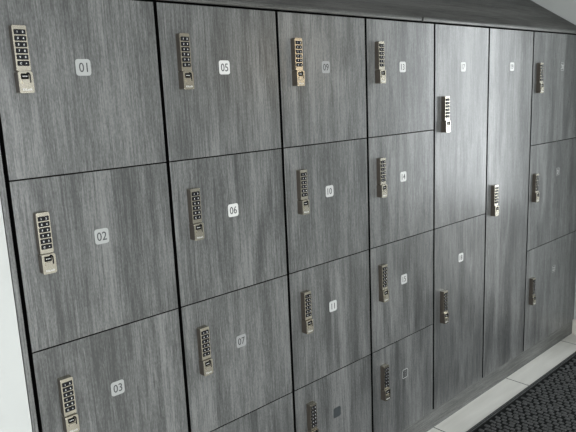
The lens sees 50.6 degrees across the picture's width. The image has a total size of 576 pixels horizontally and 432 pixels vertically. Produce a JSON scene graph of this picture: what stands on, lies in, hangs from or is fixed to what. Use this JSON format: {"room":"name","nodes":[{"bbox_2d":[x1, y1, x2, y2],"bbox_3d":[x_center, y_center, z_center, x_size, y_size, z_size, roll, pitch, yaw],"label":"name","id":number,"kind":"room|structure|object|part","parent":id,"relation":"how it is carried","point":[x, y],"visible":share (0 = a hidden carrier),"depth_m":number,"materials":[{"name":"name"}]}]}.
{"room":"changing room","nodes":[
{"label":"changing room","id":0,"kind":"room"},
{"bbox_2d":[0,199,31,431],"bbox_3d":[-1.958,0.142,0.751,2.872,2.847,0.598,-13,15,-41],"label":"wall","id":1,"kind":"structure","parent":0,"point":[14,405],"depth_m":1.54,"materials":[{"name":"white paint"}]},
{"bbox_2d":[427,334,575,431],"bbox_3d":[2.209,1.273,1.649,10.318,0.080,5.202,-13,15,-41],"label":"floor","id":2,"kind":"structure","parent":0,"point":[471,414],"depth_m":3.32,"materials":[{"name":"tile"}]},
{"bbox_2d":[0,150,37,431],"bbox_3d":[-0.834,0.379,1.750,0.013,1.897,0.475,-13,15,-41],"label":"end panel","id":3,"kind":"object","parent":2,"relation":"on","point":[3,196],"visible":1,"depth_m":1.54,"materials":[{"name":"grey wood"}]},
{"bbox_2d":[400,321,571,431],"bbox_3d":[0.614,1.005,2.899,3.417,0.100,0.018,-13,15,-41],"label":"board","id":4,"kind":"object","parent":2,"relation":"on","point":[433,418],"visible":0.73,"depth_m":3.30,"materials":[{"name":"grey wood"}]},
{"bbox_2d":[210,392,293,431],"bbox_3d":[-0.288,0.881,2.318,0.454,0.442,0.504,-13,15,-41],"label":"locker","id":5,"kind":"object","parent":4,"relation":"on","point":[277,415],"visible":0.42,"depth_m":2.19,"materials":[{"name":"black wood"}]},
{"bbox_2d":[27,308,187,431],"bbox_3d":[-0.641,0.516,1.931,0.454,0.452,0.504,-13,15,-41],"label":"locker","id":6,"kind":"object","parent":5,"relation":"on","point":[129,377],"visible":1,"depth_m":1.75,"materials":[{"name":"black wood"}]},
{"bbox_2d":[5,163,177,352],"bbox_3d":[-0.661,0.074,1.844,0.454,0.449,0.504,-13,15,-41],"label":"locker","id":7,"kind":"object","parent":6,"relation":"on","point":[93,250],"visible":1,"depth_m":1.66,"materials":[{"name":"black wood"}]},
{"bbox_2d":[0,0,165,180],"bbox_3d":[-0.680,-0.367,1.757,0.454,0.449,0.504,-13,15,-41],"label":"locker","id":8,"kind":"object","parent":7,"relation":"on","point":[80,85],"visible":1,"depth_m":1.58,"materials":[{"name":"grey wood"}]},
{"bbox_2d":[135,0,575,34],"bbox_3d":[0.377,-0.987,2.660,3.434,0.321,0.483,-13,15,-41],"label":"sloping top","id":9,"kind":"object","parent":8,"relation":"on","point":[521,15],"visible":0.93,"depth_m":2.68,"materials":[{"name":"grey wood"}]},
{"bbox_3d":[0.372,-0.993,2.664,3.434,0.311,0.470,-13,15,-41],"label":"panel","id":10,"kind":"part","parent":9,"relation":"part of","materials":[{"name":"grey wood"}]},
{"bbox_2d":[177,275,291,431],"bbox_3d":[-0.307,0.442,2.231,0.454,0.452,0.504,-13,15,-41],"label":"locker","id":11,"kind":"object","parent":5,"relation":"on","point":[235,345],"visible":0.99,"depth_m":2.05,"materials":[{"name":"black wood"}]},
{"bbox_2d":[160,149,286,306],"bbox_3d":[-0.327,0.000,2.144,0.454,0.449,0.504,-13,15,-41],"label":"locker","id":12,"kind":"object","parent":11,"relation":"on","point":[227,211],"visible":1,"depth_m":1.96,"materials":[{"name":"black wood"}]},
{"bbox_2d":[153,2,280,160],"bbox_3d":[-0.347,-0.441,2.057,0.454,0.449,0.504,-13,15,-41],"label":"locker","id":13,"kind":"object","parent":12,"relation":"on","point":[218,69],"visible":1,"depth_m":1.87,"materials":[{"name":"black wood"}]},
{"bbox_2d":[292,354,371,431],"bbox_3d":[0.044,0.808,2.617,0.449,0.442,0.504,-13,15,-41],"label":"locker","id":14,"kind":"object","parent":4,"relation":"on","point":[340,400],"visible":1,"depth_m":2.44,"materials":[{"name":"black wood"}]},
{"bbox_2d":[286,250,370,390],"bbox_3d":[0.025,0.369,2.530,0.449,0.452,0.504,-13,15,-41],"label":"locker","id":15,"kind":"object","parent":14,"relation":"on","point":[329,302],"visible":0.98,"depth_m":2.35,"materials":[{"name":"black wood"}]},
{"bbox_2d":[276,138,368,273],"bbox_3d":[0.005,-0.074,2.442,0.449,0.449,0.504,-13,15,-41],"label":"locker","id":16,"kind":"object","parent":15,"relation":"on","point":[325,188],"visible":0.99,"depth_m":2.26,"materials":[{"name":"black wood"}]},
{"bbox_2d":[275,12,366,147],"bbox_3d":[-0.014,-0.515,2.355,0.449,0.449,0.504,-13,15,-41],"label":"locker","id":17,"kind":"object","parent":16,"relation":"on","point":[321,58],"visible":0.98,"depth_m":2.17,"materials":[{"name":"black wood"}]},
{"bbox_2d":[370,324,432,431],"bbox_3d":[0.376,0.734,2.915,0.452,0.442,0.504,-13,15,-41],"label":"locker","id":18,"kind":"object","parent":4,"relation":"on","point":[402,370],"visible":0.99,"depth_m":2.74,"materials":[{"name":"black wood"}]},
{"bbox_2d":[368,230,432,352],"bbox_3d":[0.356,0.295,2.828,0.452,0.452,0.504,-13,15,-41],"label":"locker","id":19,"kind":"object","parent":18,"relation":"on","point":[400,271],"visible":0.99,"depth_m":2.65,"materials":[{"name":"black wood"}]},
{"bbox_2d":[359,130,432,248],"bbox_3d":[0.337,-0.147,2.740,0.452,0.449,0.504,-13,15,-41],"label":"locker","id":20,"kind":"object","parent":19,"relation":"on","point":[399,166],"visible":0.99,"depth_m":2.56,"materials":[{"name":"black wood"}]},
{"bbox_2d":[364,19,433,136],"bbox_3d":[0.317,-0.589,2.653,0.452,0.449,0.504,-13,15,-41],"label":"locker","id":21,"kind":"object","parent":20,"relation":"on","point":[399,55],"visible":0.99,"depth_m":2.47,"materials":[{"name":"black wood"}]},
{"bbox_2d":[433,214,484,408],"bbox_3d":[0.699,0.438,3.170,0.452,0.895,0.504,-13,15,-41],"label":"locker","id":22,"kind":"object","parent":4,"relation":"on","point":[458,247],"visible":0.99,"depth_m":2.99,"materials":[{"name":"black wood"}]},
{"bbox_2d":[426,24,488,228],"bbox_3d":[0.660,-0.442,2.996,0.452,0.899,0.504,-13,15,-41],"label":"locker","id":23,"kind":"object","parent":22,"relation":"on","point":[460,52],"visible":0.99,"depth_m":2.82,"materials":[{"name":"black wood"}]},
{"bbox_2d":[482,28,533,377],"bbox_3d":[1.012,-0.077,3.382,0.452,1.795,0.504,-13,15,-41],"label":"locker","id":24,"kind":"object","parent":4,"relation":"on","point":[510,52],"visible":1,"depth_m":3.20,"materials":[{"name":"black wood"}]},
{"bbox_2d":[523,231,575,350],"bbox_3d":[1.460,0.414,3.876,0.694,0.602,0.504,-13,15,-41],"label":"locker","id":25,"kind":"object","parent":4,"relation":"on","point":[550,274],"visible":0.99,"depth_m":3.69,"materials":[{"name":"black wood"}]},
{"bbox_2d":[526,137,575,250],"bbox_3d":[1.434,-0.172,3.760,0.694,0.591,0.504,-13,15,-41],"label":"locker","id":26,"kind":"object","parent":25,"relation":"on","point":[551,214],"visible":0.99,"depth_m":3.55,"materials":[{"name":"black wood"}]},
{"bbox_2d":[530,32,575,145],"bbox_3d":[1.408,-0.756,3.645,0.694,0.599,0.504,-13,15,-41],"label":"locker","id":27,"kind":"object","parent":26,"relation":"on","point":[553,94],"visible":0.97,"depth_m":3.42,"materials":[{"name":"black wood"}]},
{"bbox_2d":[466,352,575,431],"bbox_3d":[1.468,1.045,2.727,2.310,0.014,1.122,-13,15,-41],"label":"floor mat","id":28,"kind":"object","parent":2,"relation":"on","point":[548,404],"visible":1,"depth_m":3.10,"materials":[{"name":"black rubber"}]},
{"bbox_2d":[531,0,575,319],"bbox_3d":[3.164,-0.413,2.414,0.140,2.847,5.000,-13,15,-41],"label":"wall","id":29,"kind":"structure","parent":0,"point":[566,9],"depth_m":3.75,"materials":[{"name":"white paint"}]},
{"bbox_2d":[572,319,575,334],"bbox_3d":[3.365,0.978,2.419,0.010,0.100,4.398,-13,15,-41],"label":"baseboard","id":30,"kind":"structure","parent":29,"relation":"attached to","point":[573,320],"depth_m":4.00,"materials":[{"name":"white paint"}]}
]}

